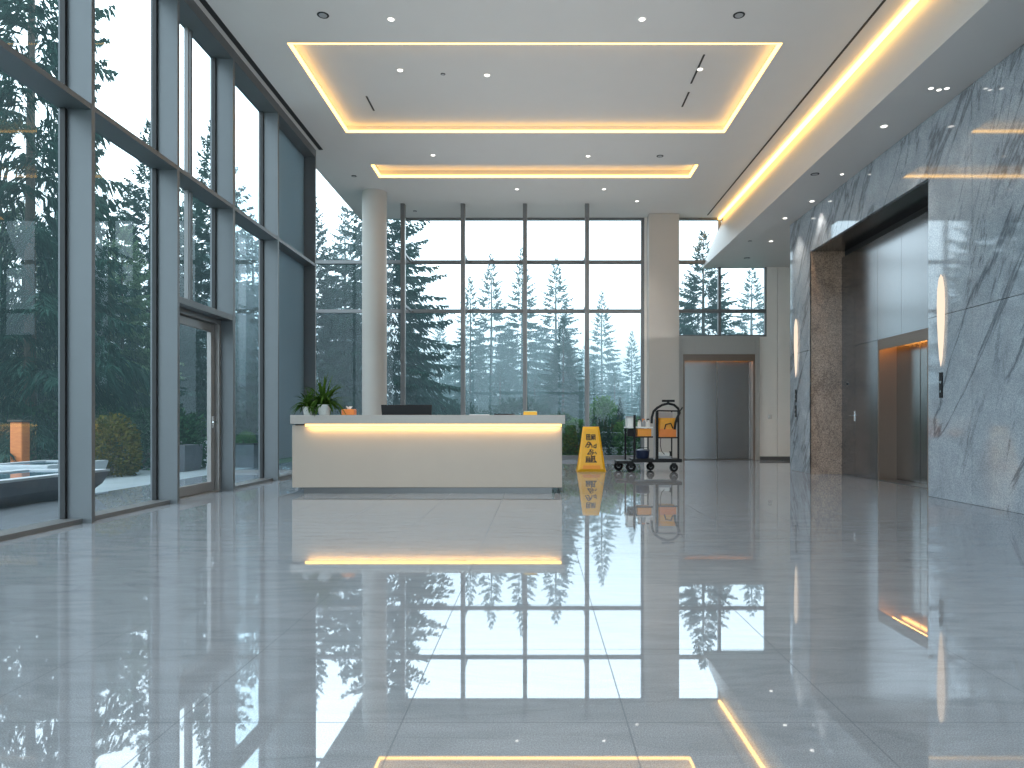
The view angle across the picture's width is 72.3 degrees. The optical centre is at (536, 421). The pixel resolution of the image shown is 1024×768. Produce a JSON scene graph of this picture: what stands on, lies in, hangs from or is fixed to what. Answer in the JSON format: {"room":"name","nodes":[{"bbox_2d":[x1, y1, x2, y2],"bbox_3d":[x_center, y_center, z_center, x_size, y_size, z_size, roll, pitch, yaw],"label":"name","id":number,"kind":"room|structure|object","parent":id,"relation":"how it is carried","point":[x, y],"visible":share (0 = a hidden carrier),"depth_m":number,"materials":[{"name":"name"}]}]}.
{"room":"lobby","nodes":[
{"label":"lobby","id":0,"kind":"room"},
{"bbox_2d":[0,460,107,470],"bbox_3d":[-8.500,0.865,12.100,1.200,0.330,1.600,0,0,0],"label":"water","id":1,"kind":"structure","parent":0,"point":[39,464],"depth_m":11.83,"materials":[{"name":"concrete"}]},
{"bbox_2d":[0,460,1023,767],"bbox_3d":[0.600,1.150,7.750,13.600,0.300,21.900,0,0,0],"label":"floor","id":2,"kind":"structure","parent":0,"point":[703,613],"depth_m":3.34,"materials":[{"name":"stone"}]},
{"bbox_2d":[0,39,90,540],"bbox_3d":[-4.561,-2.194,6.107,0.318,6.428,1.615,0,0,0],"label":"window","id":3,"kind":"structure","parent":2,"relation":"on","point":[13,63],"depth_m":6.34,"materials":[{"name":"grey metal"}]},
{"bbox_2d":[58,0,94,522],"bbox_3d":[-4.565,-2.204,6.935,0.330,6.409,0.110,0,0,0],"label":"window mullion","id":4,"kind":"structure","parent":2,"relation":"on","point":[76,18],"depth_m":6.92,"materials":[{"name":"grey metal"}]},
{"bbox_2d":[95,107,176,519],"bbox_3d":[-4.561,-2.194,7.768,0.318,6.428,1.595,0,0,0],"label":"window","id":5,"kind":"structure","parent":2,"relation":"on","point":[106,127],"depth_m":7.77,"materials":[{"name":"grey metal"}]},
{"bbox_2d":[150,0,179,503],"bbox_3d":[-4.565,-2.204,8.585,0.330,6.409,0.110,0,0,0],"label":"window mullion","id":6,"kind":"structure","parent":2,"relation":"on","point":[164,14],"depth_m":8.56,"materials":[{"name":"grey metal"}]},
{"bbox_2d":[180,307,220,499],"bbox_3d":[-4.644,-0.230,9.375,0.151,2.480,1.500,0,0,0],"label":"door","id":7,"kind":"structure","parent":2,"relation":"on","point":[212,326],"depth_m":9.96,"materials":[{"name":"metal"}]},
{"bbox_2d":[210,49,234,490],"bbox_3d":[-4.565,-2.204,10.158,0.330,6.409,0.125,0,0,0],"label":"window mullion","id":8,"kind":"structure","parent":2,"relation":"on","point":[222,71],"depth_m":10.13,"materials":[{"name":"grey metal"}]},
{"bbox_2d":[235,52,277,488],"bbox_3d":[-4.561,-2.194,11.043,0.318,6.428,1.685,0,0,0],"label":"window","id":9,"kind":"structure","parent":2,"relation":"on","point":[248,84],"depth_m":11.11,"materials":[{"name":"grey metal"}]},
{"bbox_2d":[235,470,291,472],"bbox_3d":[-5.416,-2.990,13.890,1.368,8.020,0.060,0,0,0],"label":"window","id":10,"kind":"structure","parent":2,"relation":"on","point":[236,471],"depth_m":13.86,"materials":[{"name":"glass"}]},
{"bbox_2d":[258,104,278,480],"bbox_3d":[-4.565,-2.204,11.905,0.330,6.409,0.110,0,0,0],"label":"window mullion","id":11,"kind":"structure","parent":2,"relation":"on","point":[268,122],"depth_m":11.88,"materials":[{"name":"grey metal"}]},
{"bbox_2d":[279,106,314,478],"bbox_3d":[-4.561,-2.194,12.912,0.318,6.428,1.945,0,0,0],"label":"window","id":12,"kind":"structure","parent":2,"relation":"on","point":[293,145],"depth_m":13.07,"materials":[{"name":"glass"}]},
{"bbox_2d":[304,150,315,414],"bbox_3d":[-4.565,-2.204,13.905,0.330,6.409,0.110,0,0,0],"label":"window mullion","id":13,"kind":"structure","parent":2,"relation":"on","point":[309,162],"depth_m":13.88,"materials":[{"name":"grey metal"}]},
{"bbox_2d":[316,260,399,312],"bbox_3d":[-4.810,-3.000,18.595,2.480,8.000,0.130,0,0,0],"label":"window","id":14,"kind":"structure","parent":2,"relation":"on","point":[317,261],"depth_m":18.53,"materials":[{"name":"grey metal"}]},
{"bbox_2d":[362,188,386,414],"bbox_3d":[-3.830,-2.204,16.500,0.570,6.409,0.570,0,0,0],"label":"column","id":15,"kind":"structure","parent":2,"relation":"on","point":[374,201],"depth_m":16.26,"materials":[{"name":"paint"}]},
{"bbox_2d":[400,203,411,404],"bbox_3d":[-3.328,-2.204,17.925,0.105,6.409,1.210,0,0,0],"label":"window post","id":16,"kind":"object","parent":2,"relation":"on","point":[403,255],"visible":0.82,"depth_m":17.32,"materials":[{"name":"grey metal"}]},
{"bbox_2d":[290,415,564,492],"bbox_3d":[-1.518,0.452,10.200,3.815,1.097,0.980,0,0,0],"label":"reception desk","id":17,"kind":"object","parent":2,"relation":"on","point":[331,453],"visible":1,"depth_m":9.77,"materials":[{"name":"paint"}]},
{"bbox_2d":[291,389,323,414],"bbox_3d":[-3.255,-0.289,9.901,0.480,0.432,0.493,0,0,36],"label":"potted plant","id":18,"kind":"object","parent":17,"relation":"on","point":[308,407],"visible":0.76,"depth_m":9.84,"materials":[{"name":"green plant"}]},
{"bbox_2d":[297,374,347,416],"bbox_3d":[-3.010,-0.369,9.922,0.730,0.691,0.784,0,0,-36],"label":"potted plant","id":19,"kind":"object","parent":17,"relation":"on","point":[324,403],"visible":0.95,"depth_m":9.86,"materials":[{"name":"green plant"}]},
{"bbox_2d":[342,406,356,414],"bbox_3d":[-2.660,-0.162,9.910,0.180,0.130,0.140,0,0,0],"label":"tissue box","id":20,"kind":"object","parent":17,"relation":"on","point":[348,411],"visible":0.91,"depth_m":9.84,"materials":[{"name":"orange cardboard"}]},
{"bbox_2d":[381,405,431,414],"bbox_3d":[-1.930,0.000,10.330,0.749,0.510,0.220,0,0,0],"label":"computer monitor","id":21,"kind":"object","parent":17,"relation":"on","point":[386,409],"visible":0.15,"depth_m":10.34,"materials":[{"name":"black plastic"}]},
{"bbox_2d":[290,415,564,423],"bbox_3d":[-1.518,-0.035,10.200,3.815,0.125,0.980,0,0,0],"label":"countertop","id":22,"kind":"structure","parent":17,"relation":"on","point":[294,419],"depth_m":9.71,"materials":[{"name":"stone"}]},
{"bbox_2d":[406,218,460,312],"bbox_3d":[-2.770,-2.205,18.595,1.600,6.410,0.130,0,0,0],"label":"window frame","id":23,"kind":"structure","parent":2,"relation":"on","point":[407,219],"depth_m":18.53,"materials":[{"name":"grey metal"}]},
{"bbox_2d":[461,203,467,414],"bbox_3d":[-1.837,-2.204,17.925,0.105,6.409,1.210,0,0,0],"label":"window post","id":24,"kind":"object","parent":2,"relation":"on","point":[464,259],"visible":0.82,"depth_m":17.32,"materials":[{"name":"grey metal"}]},
{"bbox_2d":[466,218,522,312],"bbox_3d":[-1.145,-2.205,18.595,1.650,6.410,0.130,0,0,0],"label":"window frame","id":25,"kind":"structure","parent":2,"relation":"on","point":[467,219],"depth_m":18.53,"materials":[{"name":"grey metal"}]},
{"bbox_2d":[523,203,526,411],"bbox_3d":[-0.297,-2.204,17.925,0.105,6.409,1.210,0,0,0],"label":"window post","id":26,"kind":"object","parent":2,"relation":"on","point":[524,204],"visible":0.82,"depth_m":17.32,"materials":[{"name":"grey metal"}]},
{"bbox_2d":[527,218,584,459],"bbox_3d":[0.505,-2.205,18.595,1.650,6.410,0.130,0,0,0],"label":"window","id":27,"kind":"structure","parent":2,"relation":"on","point":[564,457],"depth_m":18.53,"materials":[{"name":"grey metal"}]},
{"bbox_2d":[583,203,588,426],"bbox_3d":[1.242,-2.204,17.925,0.105,6.409,1.210,0,0,0],"label":"window post","id":28,"kind":"object","parent":2,"relation":"on","point":[586,257],"visible":0.82,"depth_m":17.32,"materials":[{"name":"grey metal"}]},
{"bbox_2d":[576,427,605,471],"bbox_3d":[1.100,0.547,14.294,0.600,0.905,0.416,0,0,0],"label":"sign","id":29,"kind":"object","parent":2,"relation":"on","point":[590,458],"visible":1,"depth_m":14.16,"materials":[{"name":"yellow plastic"}]},
{"bbox_2d":[614,400,682,471],"bbox_3d":[2.253,0.278,14.242,1.337,1.444,0.557,0,0,0],"label":"cart","id":30,"kind":"object","parent":2,"relation":"on","point":[664,424],"visible":1,"depth_m":13.99,"materials":[{"name":"black plastic"}]},
{"bbox_2d":[625,416,632,426],"bbox_3d":[1.878,-0.011,14.240,0.136,0.211,0.380,0,0,0],"label":"storage box","id":31,"kind":"object","parent":30,"relation":"on","point":[628,419],"visible":1,"depth_m":14.06,"materials":[{"name":"white plastic"}]},
{"bbox_2d":[636,447,649,458],"bbox_3d":[2.140,0.625,14.200,0.301,0.225,0.296,0,0,0],"label":"bucket","id":32,"kind":"object","parent":30,"relation":"on","point":[640,453],"visible":0.91,"depth_m":14.09,"materials":[{"name":"blue plastic"}]},
{"bbox_2d":[636,429,650,435],"bbox_3d":[2.150,0.213,14.225,0.280,0.158,0.430,0,0,0],"label":"box","id":33,"kind":"object","parent":30,"relation":"on","point":[639,432],"depth_m":14.01,"materials":[{"name":"orange plastic"}]},
{"bbox_2d":[659,451,670,458],"bbox_3d":[2.570,0.662,14.190,0.260,0.149,0.280,0,0,0],"label":"box","id":34,"kind":"object","parent":30,"relation":"on","point":[667,455],"visible":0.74,"depth_m":14.07,"materials":[{"name":"grey plastic"}]},
{"bbox_2d":[647,214,678,457],"bbox_3d":[3.295,-2.204,18.400,0.790,6.409,0.500,0,0,0],"label":"column","id":35,"kind":"structure","parent":2,"relation":"on","point":[662,229],"depth_m":18.15,"materials":[{"name":"paint"}]},
{"bbox_2d":[194,0,918,218],"bbox_3d":[1.340,-5.785,7.750,12.120,0.750,21.900,0,0,0],"label":"ceiling","id":36,"kind":"structure","parent":0,"point":[529,86],"depth_m":11.49,"materials":[{"name":"paint"}]},
{"bbox_2d":[199,0,322,149],"bbox_3d":[-4.290,-5.406,5.450,0.080,0.008,16.900,0,0,0],"label":"ceiling vent slot","id":37,"kind":"object","parent":36,"relation":"attached to","point":[205,4],"visible":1,"depth_m":10.64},
{"bbox_2d":[317,12,328,18],"bbox_3d":[-2.845,-5.405,9.305,0.158,0.008,0.158,0,0,0],"label":"recessed light","id":38,"kind":"object","parent":36,"relation":"in","point":[324,15],"visible":1,"depth_m":9.30,"materials":[{"name":"black plastic"}]},
{"bbox_2d":[288,43,781,132],"bbox_3d":[-0.030,-5.429,11.545,7.072,0.030,3.102,0,0,0],"label":"recessed light","id":39,"kind":"object","parent":36,"relation":"in","point":[778,45],"visible":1,"depth_m":12.87,"materials":[{"name":"plastic"}]},
{"bbox_2d":[372,165,697,176],"bbox_3d":[-0.050,-5.440,15.143,6.892,0.040,0.747,0,0,0],"label":"recessed light","id":40,"kind":"object","parent":36,"relation":"in","point":[373,166],"visible":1,"depth_m":15.47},
{"bbox_2d":[733,12,744,18],"bbox_3d":[2.685,-5.405,9.305,0.158,0.008,0.158,0,0,0],"label":"recessed light","id":41,"kind":"object","parent":36,"relation":"in","point":[737,15],"visible":1,"depth_m":9.30,"materials":[{"name":"grey plastic"}]},
{"bbox_2d":[707,0,885,214],"bbox_3d":[4.457,-5.407,7.650,0.035,0.006,21.300,0,0,0],"label":"ceiling vent slot","id":42,"kind":"object","parent":36,"relation":"attached to","point":[883,1],"visible":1,"depth_m":11.38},
{"bbox_2d":[718,0,919,219],"bbox_3d":[4.825,-5.377,7.810,0.070,0.043,21.420,0,0,0],"label":"light","id":43,"kind":"object","parent":36,"relation":"attached to","point":[912,3],"visible":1,"depth_m":11.34,"materials":[{"name":"plastic"}]},
{"bbox_2d":[644,217,789,455],"bbox_3d":[5.120,-2.205,18.610,4.560,6.410,0.220,0,0,0],"label":"wall","id":44,"kind":"structure","parent":0,"point":[774,348],"depth_m":18.52,"materials":[{"name":"paint"}]},
{"bbox_2d":[589,218,643,459],"bbox_3d":[2.085,-2.205,18.595,1.510,6.410,0.130,0,0,0],"label":"window","id":45,"kind":"structure","parent":44,"relation":"in","point":[606,457],"depth_m":18.54,"materials":[{"name":"grey metal"}]},
{"bbox_2d":[679,218,719,335],"bbox_3d":[4.270,-3.835,18.595,1.140,3.150,0.130,0,0,0],"label":"window","id":46,"kind":"structure","parent":44,"relation":"in","point":[717,310],"depth_m":18.54,"materials":[{"name":"grey metal"}]},
{"bbox_2d":[679,336,759,459],"bbox_3d":[4.785,-0.627,18.510,2.120,3.255,0.280,0,0,0],"label":"elevator","id":47,"kind":"object","parent":44,"relation":"attached to","point":[719,376],"visible":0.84,"depth_m":18.60,"materials":[{"name":"metal"}]},
{"bbox_2d":[720,218,766,336],"bbox_3d":[5.460,-3.835,18.595,1.240,3.150,0.130,0,0,0],"label":"window","id":48,"kind":"structure","parent":44,"relation":"in","point":[764,310],"depth_m":18.54,"materials":[{"name":"grey metal"}]},
{"bbox_2d":[760,456,789,459],"bbox_3d":[6.610,0.955,18.510,1.480,0.090,0.020,0,0,0],"label":"baseboard","id":49,"kind":"structure","parent":44,"relation":"attached to","point":[761,457],"depth_m":18.50,"materials":[{"name":"metal"}]},
{"bbox_2d":[810,251,844,473],"bbox_3d":[5.615,-1.140,13.485,0.690,4.280,0.050,0,0,0],"label":"stone pillar","id":50,"kind":"structure","parent":0,"point":[826,266],"depth_m":13.46,"materials":[{"name":"brown stone"}]},
{"bbox_2d":[702,0,1023,268],"bbox_3d":[5.900,-4.930,7.750,3.000,1.660,21.900,0,0,0],"label":"ceiling","id":51,"kind":"structure","parent":0,"point":[942,44],"depth_m":9.88,"materials":[{"name":"paint"}]},
{"bbox_2d":[815,181,927,250],"bbox_3d":[5.640,-3.305,11.445,0.640,0.050,4.030,0,0,0],"label":"ceiling","id":52,"kind":"structure","parent":0,"point":[916,199],"depth_m":11.39,"materials":[{"name":"metal"}]},
{"bbox_2d":[842,206,927,479],"bbox_3d":[5.905,-1.140,11.445,0.090,4.280,4.030,0,0,0],"label":"wall","id":53,"kind":"structure","parent":0,"point":[885,275],"depth_m":12.23,"materials":[{"name":"metal"}]},
{"bbox_2d":[878,328,927,488],"bbox_3d":[6.030,-0.205,11.250,0.360,2.410,1.580,0,0,0],"label":"elevator","id":54,"kind":"object","parent":53,"relation":"attached to","point":[903,358],"visible":0.73,"depth_m":11.73,"materials":[{"name":"metal"}]},
{"bbox_2d":[790,44,1023,513],"bbox_3d":[6.085,-1.550,5.690,1.630,5.100,17.780,0,0,0],"label":"wall","id":55,"kind":"structure","parent":0,"point":[969,153],"depth_m":8.59,"materials":[{"name":"grey stone"}]},
{"bbox_2d":[794,319,797,375],"bbox_3d":[5.250,-1.500,14.200,0.059,1.200,0.156,0,0,0],"label":"wall sconce","id":56,"kind":"object","parent":55,"relation":"attached to","point":[795,324],"visible":1,"depth_m":14.16,"materials":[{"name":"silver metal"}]},
{"bbox_2d":[937,275,944,365],"bbox_3d":[5.250,-1.320,9.100,0.059,1.200,0.156,0,0,0],"label":"wall sconce","id":57,"kind":"object","parent":55,"relation":"attached to","point":[940,289],"visible":1,"depth_m":9.07,"materials":[{"name":"white glass"}]},
{"bbox_2d":[939,372,942,397],"bbox_3d":[5.261,-0.480,9.120,0.019,0.330,0.070,0,0,0],"label":"switch panel","id":58,"kind":"object","parent":55,"relation":"attached to","point":[941,373],"visible":1,"depth_m":9.10,"materials":[{"name":"black plastic"}]},
{"bbox_3d":[-4.736,-5.775,5.370,0.029,0.770,17.140,0,0,0],"label":"wall","id":59,"kind":"structure","parent":0,"visible":0},
{"bbox_2d":[180,0,232,319],"bbox_3d":[-4.561,-3.439,9.375,0.318,3.938,1.510,0,0,0],"label":"window","id":60,"kind":"structure","parent":59,"relation":"in","point":[197,26],"depth_m":9.32,"materials":[{"name":"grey metal"}]},
{"label":"outside","id":61,"kind":"structure","parent":0,"visible":0},
{"bbox_2d":[95,461,248,492],"bbox_3d":[-13.650,1.045,12.750,16.700,0.030,15.500,0,0,0],"label":"garden path","id":62,"kind":"structure","parent":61,"point":[110,483],"depth_m":12.54,"materials":[{"name":"concrete"}]},
{"bbox_2d":[7,420,32,462],"bbox_3d":[-9.600,0.510,13.000,0.280,1.100,0.280,0,0,0],"label":"lantern","id":63,"kind":"object","parent":62,"relation":"on","point":[19,429],"visible":0.83,"depth_m":12.89,"materials":[{"name":"orange"}]},
{"bbox_2d":[0,469,109,508],"bbox_3d":[-6.700,0.850,8.300,1.200,0.360,3.400,0,0,0],"label":"fountain","id":64,"kind":"object","parent":62,"relation":"on","point":[21,486],"visible":0.73,"depth_m":8.64,"materials":[{"name":"stone"}]},
{"bbox_2d":[180,444,202,471],"bbox_3d":[-7.600,0.755,14.800,0.700,0.550,0.800,0,0,0],"label":"stone planter","id":65,"kind":"object","parent":62,"relation":"on","point":[191,455],"visible":0.49,"depth_m":14.69,"materials":[{"name":"stone"}]},
{"bbox_2d":[235,443,257,467],"bbox_3d":[-6.650,0.755,16.000,0.600,0.550,0.600,0,0,0],"label":"stone planter","id":66,"kind":"object","parent":62,"relation":"on","point":[246,454],"visible":0.62,"depth_m":15.73,"materials":[{"name":"stone"}]},
{"bbox_2d":[235,430,257,442],"bbox_3d":[-6.641,0.419,15.989,0.528,0.463,0.517,0,0,0],"label":"shrub","id":67,"kind":"object","parent":66,"relation":"in","point":[247,436],"visible":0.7,"depth_m":15.90,"materials":[{"name":"green plant"}]},
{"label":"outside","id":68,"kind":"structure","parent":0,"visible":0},
{"bbox_2d":[279,457,291,463],"bbox_3d":[-10.000,1.280,30.000,100.000,0.440,120.000,0,0,0],"label":"ground","id":69,"kind":"structure","parent":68,"point":[283,460],"depth_m":19.27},
{"bbox_2d":[0,200,116,462],"bbox_3d":[-11.687,-1.784,15.754,3.507,6.443,3.909,0,0,7],"label":"conifer","id":70,"kind":"object","parent":69,"relation":"on","point":[17,211],"visible":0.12,"depth_m":15.42,"materials":[{"name":"green plant"}]},
{"bbox_2d":[0,398,117,466],"bbox_3d":[-10.239,0.448,14.392,3.117,1.918,1.232,0,0,0],"label":"hedge","id":71,"kind":"object","parent":69,"relation":"on","point":[47,407],"visible":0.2,"depth_m":14.12,"materials":[{"name":"green plant"}]},
{"bbox_2d":[0,0,180,462],"bbox_3d":[-10.649,-6.970,14.640,5.617,16.394,5.277,0,0,8],"label":"fir tree","id":72,"kind":"object","parent":69,"relation":"on","point":[30,378],"visible":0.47,"depth_m":14.19,"materials":[{"name":"green plant"}]},
{"bbox_2d":[95,412,142,476],"bbox_3d":[-8.151,0.523,13.395,1.216,1.415,1.217,0,0,0],"label":"shrub","id":73,"kind":"object","parent":69,"relation":"on","point":[109,428],"visible":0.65,"depth_m":13.24,"materials":[{"name":"green plant"}]},
{"bbox_2d":[95,225,185,461],"bbox_3d":[-10.075,-1.695,16.936,3.219,6.241,2.888,0,0,40],"label":"conifer","id":74,"kind":"object","parent":69,"relation":"on","point":[142,357],"visible":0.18,"depth_m":16.93,"materials":[{"name":"green plant"}]},
{"bbox_2d":[95,406,206,469],"bbox_3d":[-8.738,0.496,15.397,3.117,1.760,1.238,0,0,0],"label":"hedge","id":75,"kind":"object","parent":69,"relation":"on","point":[142,417],"visible":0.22,"depth_m":15.23,"materials":[{"name":"green plant"}]},
{"bbox_2d":[99,118,239,436],"bbox_3d":[-10.564,-3.552,18.959,4.546,9.415,4.838,0,0,35],"label":"fir tree","id":76,"kind":"object","parent":69,"relation":"on","point":[137,208],"visible":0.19,"depth_m":18.68,"materials":[{"name":"green plant"}]},
{"bbox_2d":[144,190,209,369],"bbox_3d":[-16.007,-4.820,31.975,5.965,12.400,5.976,0,0,-27],"label":"spruce tree","id":77,"kind":"object","parent":69,"relation":"on","point":[182,206],"visible":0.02,"depth_m":31.89,"materials":[{"name":"green plant"}]},
{"bbox_2d":[125,118,257,442],"bbox_3d":[-9.011,-3.687,19.422,4.939,9.691,5.257,0,0,-11],"label":"fir tree","id":78,"kind":"object","parent":69,"relation":"on","point":[246,332],"visible":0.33,"depth_m":19.11,"materials":[{"name":"green plant"}]},
{"bbox_2d":[201,213,257,389],"bbox_3d":[-9.839,-2.947,24.073,4.064,8.449,4.072,0,0,31],"label":"spruce tree","id":79,"kind":"object","parent":69,"relation":"on","point":[253,216],"visible":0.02,"depth_m":23.77,"materials":[{"name":"green plant"}]},
{"bbox_2d":[235,388,257,441],"bbox_3d":[-8.010,0.166,19.456,1.935,2.238,1.775,0,0,0],"label":"shrub","id":80,"kind":"object","parent":69,"relation":"on","point":[251,400],"visible":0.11,"depth_m":18.98,"materials":[{"name":"green plant"}]},
{"bbox_2d":[316,195,361,414],"bbox_3d":[-7.230,-3.183,22.433,4.183,8.663,4.452,0,0,-23],"label":"fir tree","id":81,"kind":"object","parent":69,"relation":"on","point":[323,302],"visible":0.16,"depth_m":22.27,"materials":[{"name":"green plant"}]},
{"bbox_2d":[316,206,387,401],"bbox_3d":[-8.342,-3.965,30.003,4.634,10.597,4.643,0,0,-15],"label":"spruce tree","id":82,"kind":"object","parent":69,"relation":"on","point":[340,238],"visible":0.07,"depth_m":29.89,"materials":[{"name":"green plant"}]},
{"bbox_2d":[316,205,475,414],"bbox_3d":[-5.268,-4.553,23.500,6.543,11.458,6.147,0,0,-21],"label":"fir tree","id":83,"kind":"object","parent":69,"relation":"on","point":[417,364],"visible":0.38,"depth_m":22.87,"materials":[{"name":"green plant"}]},
{"bbox_2d":[428,319,456,399],"bbox_3d":[-6.043,-2.625,43.937,3.398,7.771,3.405,0,0,33],"label":"spruce tree","id":84,"kind":"object","parent":69,"relation":"on","point":[441,331],"visible":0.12,"depth_m":43.89,"materials":[{"name":"green plant"}]},
{"bbox_2d":[438,350,468,404],"bbox_3d":[-4.595,-1.450,40.003,3.703,5.293,3.710,0,0,-18],"label":"spruce tree","id":85,"kind":"object","parent":69,"relation":"on","point":[446,373],"visible":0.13,"depth_m":39.87,"materials":[{"name":"green plant"}]},
{"bbox_2d":[434,400,486,414],"bbox_3d":[-2.747,0.259,24.013,2.940,2.025,2.016,0,0,0],"label":"shrub","id":86,"kind":"object","parent":69,"relation":"on","point":[445,410],"visible":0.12,"depth_m":23.74,"materials":[{"name":"green plant"}]},
{"bbox_2d":[453,384,478,414],"bbox_3d":[-3.197,-0.327,30.043,2.047,2.925,2.051,0,0,42],"label":"spruce tree","id":87,"kind":"object","parent":69,"relation":"on","point":[456,397],"visible":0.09,"depth_m":29.91,"materials":[{"name":"green plant"}]},
{"bbox_2d":[444,276,498,413],"bbox_3d":[-3.250,-2.917,34.076,3.124,8.388,3.118,0,0,-13],"label":"spruce tree","id":88,"kind":"object","parent":69,"relation":"on","point":[481,386],"visible":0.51,"depth_m":33.78,"materials":[{"name":"green plant"}]},
{"bbox_2d":[459,253,519,411],"bbox_3d":[-2.405,-3.695,36.082,3.734,10.027,3.727,0,0,-42],"label":"spruce tree","id":89,"kind":"object","parent":69,"relation":"on","point":[496,316],"visible":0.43,"depth_m":35.77,"materials":[{"name":"green plant"}]},
{"bbox_2d":[480,367,520,414],"bbox_3d":[-1.697,-0.657,31.020,2.534,3.621,2.538,0,0,2],"label":"spruce tree","id":90,"kind":"object","parent":69,"relation":"on","point":[498,375],"visible":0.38,"depth_m":30.91,"materials":[{"name":"green plant"}]},
{"bbox_2d":[488,321,520,413],"bbox_3d":[-1.956,-2.988,50.027,4.853,8.536,4.862,0,0,-30],"label":"spruce tree","id":91,"kind":"object","parent":69,"relation":"on","point":[496,361],"visible":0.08,"depth_m":49.83,"materials":[{"name":"green plant"}]},
{"bbox_2d":[483,396,553,414],"bbox_3d":[-0.540,0.157,23.959,3.031,2.189,1.921,0,0,-3],"label":"shrub","id":92,"kind":"object","parent":69,"relation":"on","point":[541,410],"visible":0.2,"depth_m":23.78,"materials":[{"name":"green plant"}]},
{"bbox_2d":[492,247,549,413],"bbox_3d":[-0.825,-3.723,35.043,3.528,10.085,3.535,0,0,14],"label":"spruce tree","id":93,"kind":"object","parent":69,"relation":"on","point":[511,375],"visible":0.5,"depth_m":34.78,"materials":[{"name":"green plant"}]},
{"bbox_2d":[519,375,545,412],"bbox_3d":[-0.144,-0.518,31.979,2.329,3.329,2.333,0,0,-38],"label":"spruce tree","id":94,"kind":"object","parent":69,"relation":"on","point":[531,385],"visible":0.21,"depth_m":31.97,"materials":[{"name":"green plant"}]},
{"bbox_2d":[519,325,553,390],"bbox_3d":[0.336,-3.151,55.073,5.058,8.880,5.048,0,0,37],"label":"spruce tree","id":95,"kind":"object","parent":69,"relation":"on","point":[545,361],"visible":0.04,"depth_m":54.76,"materials":[{"name":"green plant"}]},
{"bbox_2d":[518,257,595,418],"bbox_3d":[0.898,-3.710,36.981,4.399,10.059,4.407,0,0,-27],"label":"spruce tree","id":96,"kind":"object","parent":69,"relation":"on","point":[546,339],"visible":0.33,"depth_m":36.82,"materials":[{"name":"green plant"}]},
{"bbox_2d":[530,317,595,420],"bbox_3d":[0.952,-1.467,27.005,3.387,5.158,3.182,0,0,-15],"label":"fir tree","id":97,"kind":"object","parent":69,"relation":"on","point":[552,395],"visible":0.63,"depth_m":26.78,"materials":[{"name":"green plant"}]},
{"bbox_2d":[549,411,579,450],"bbox_3d":[0.687,0.426,20.563,1.447,1.515,1.268,0,0,0],"label":"shrub","id":98,"kind":"object","parent":69,"relation":"on","point":[567,416],"visible":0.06,"depth_m":20.44,"materials":[{"name":"green plant"}]},
{"bbox_2d":[562,417,595,454],"bbox_3d":[1.148,0.533,19.922,1.362,1.354,1.287,0,0,0],"label":"shrub","id":99,"kind":"object","parent":69,"relation":"on","point":[571,429],"visible":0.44,"depth_m":19.57,"materials":[{"name":"green plant"}]},
{"bbox_2d":[573,360,610,416],"bbox_3d":[2.465,-0.872,32.939,2.856,4.074,2.851,0,0,12],"label":"spruce tree","id":100,"kind":"object","parent":69,"relation":"on","point":[590,363],"visible":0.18,"depth_m":32.91,"materials":[{"name":"green plant"}]},
{"bbox_2d":[578,415,628,454],"bbox_3d":[1.921,0.477,20.197,1.509,1.425,1.298,0,0,11],"label":"shrub","id":101,"kind":"object","parent":69,"relation":"on","point":[603,422],"visible":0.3,"depth_m":19.84,"materials":[{"name":"green plant"}]},
{"bbox_2d":[578,291,630,412],"bbox_3d":[3.850,-3.296,41.927,3.622,9.185,3.615,0,0,18],"label":"spruce tree","id":102,"kind":"object","parent":69,"relation":"on","point":[610,366],"visible":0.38,"depth_m":41.81,"materials":[{"name":"green plant"}]},
{"bbox_2d":[589,395,620,444],"bbox_3d":[2.072,0.202,21.582,1.280,2.084,1.228,0,0,-14],"label":"shrub","id":103,"kind":"object","parent":69,"relation":"on","point":[600,408],"visible":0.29,"depth_m":21.40,"materials":[{"name":"green plant"}]},
{"bbox_2d":[603,372,633,418],"bbox_3d":[3.801,-0.632,33.940,2.501,3.568,2.497,0,0,-28],"label":"spruce tree","id":104,"kind":"object","parent":69,"relation":"on","point":[612,388],"visible":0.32,"depth_m":33.93,"materials":[{"name":"green plant"}]},
{"bbox_2d":[614,398,627,451],"bbox_3d":[2.449,0.180,20.591,0.769,1.796,0.723,0,0,33],"label":"fir tree","id":105,"kind":"object","parent":69,"relation":"on","point":[620,401],"visible":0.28,"depth_m":20.57,"materials":[{"name":"green plant"}]},
{"bbox_2d":[608,417,640,454],"bbox_3d":[2.667,0.522,19.885,1.343,1.358,1.332,0,0,41],"label":"shrub","id":106,"kind":"object","parent":69,"relation":"on","point":[619,445],"visible":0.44,"depth_m":19.56,"materials":[{"name":"green plant"}]},
{"bbox_2d":[618,331,640,417],"bbox_3d":[6.243,-2.387,45.930,2.866,7.268,2.861,0,0,-17],"label":"spruce tree","id":107,"kind":"object","parent":69,"relation":"on","point":[629,365],"visible":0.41,"depth_m":45.90,"materials":[{"name":"green plant"}]},
{"bbox_2d":[626,385,640,442],"bbox_3d":[4.599,-0.270,30.970,1.963,2.806,1.967,0,0,22],"label":"spruce tree","id":108,"kind":"object","parent":69,"relation":"on","point":[639,391],"visible":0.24,"depth_m":30.97,"materials":[{"name":"green plant"}]},
{"bbox_2d":[636,230,749,412],"bbox_3d":[5.854,-2.866,24.976,5.264,8.016,4.946,0,0,-38],"label":"fir tree","id":109,"kind":"object","parent":69,"relation":"on","point":[684,329],"visible":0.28,"depth_m":24.77,"materials":[{"name":"green plant"}]},
{"bbox_2d":[727,269,763,334],"bbox_3d":[10.941,-3.371,35.968,4.903,9.343,4.912,0,0,-32],"label":"spruce tree","id":110,"kind":"object","parent":69,"relation":"on","point":[748,295],"visible":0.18,"depth_m":35.88,"materials":[{"name":"green plant"}]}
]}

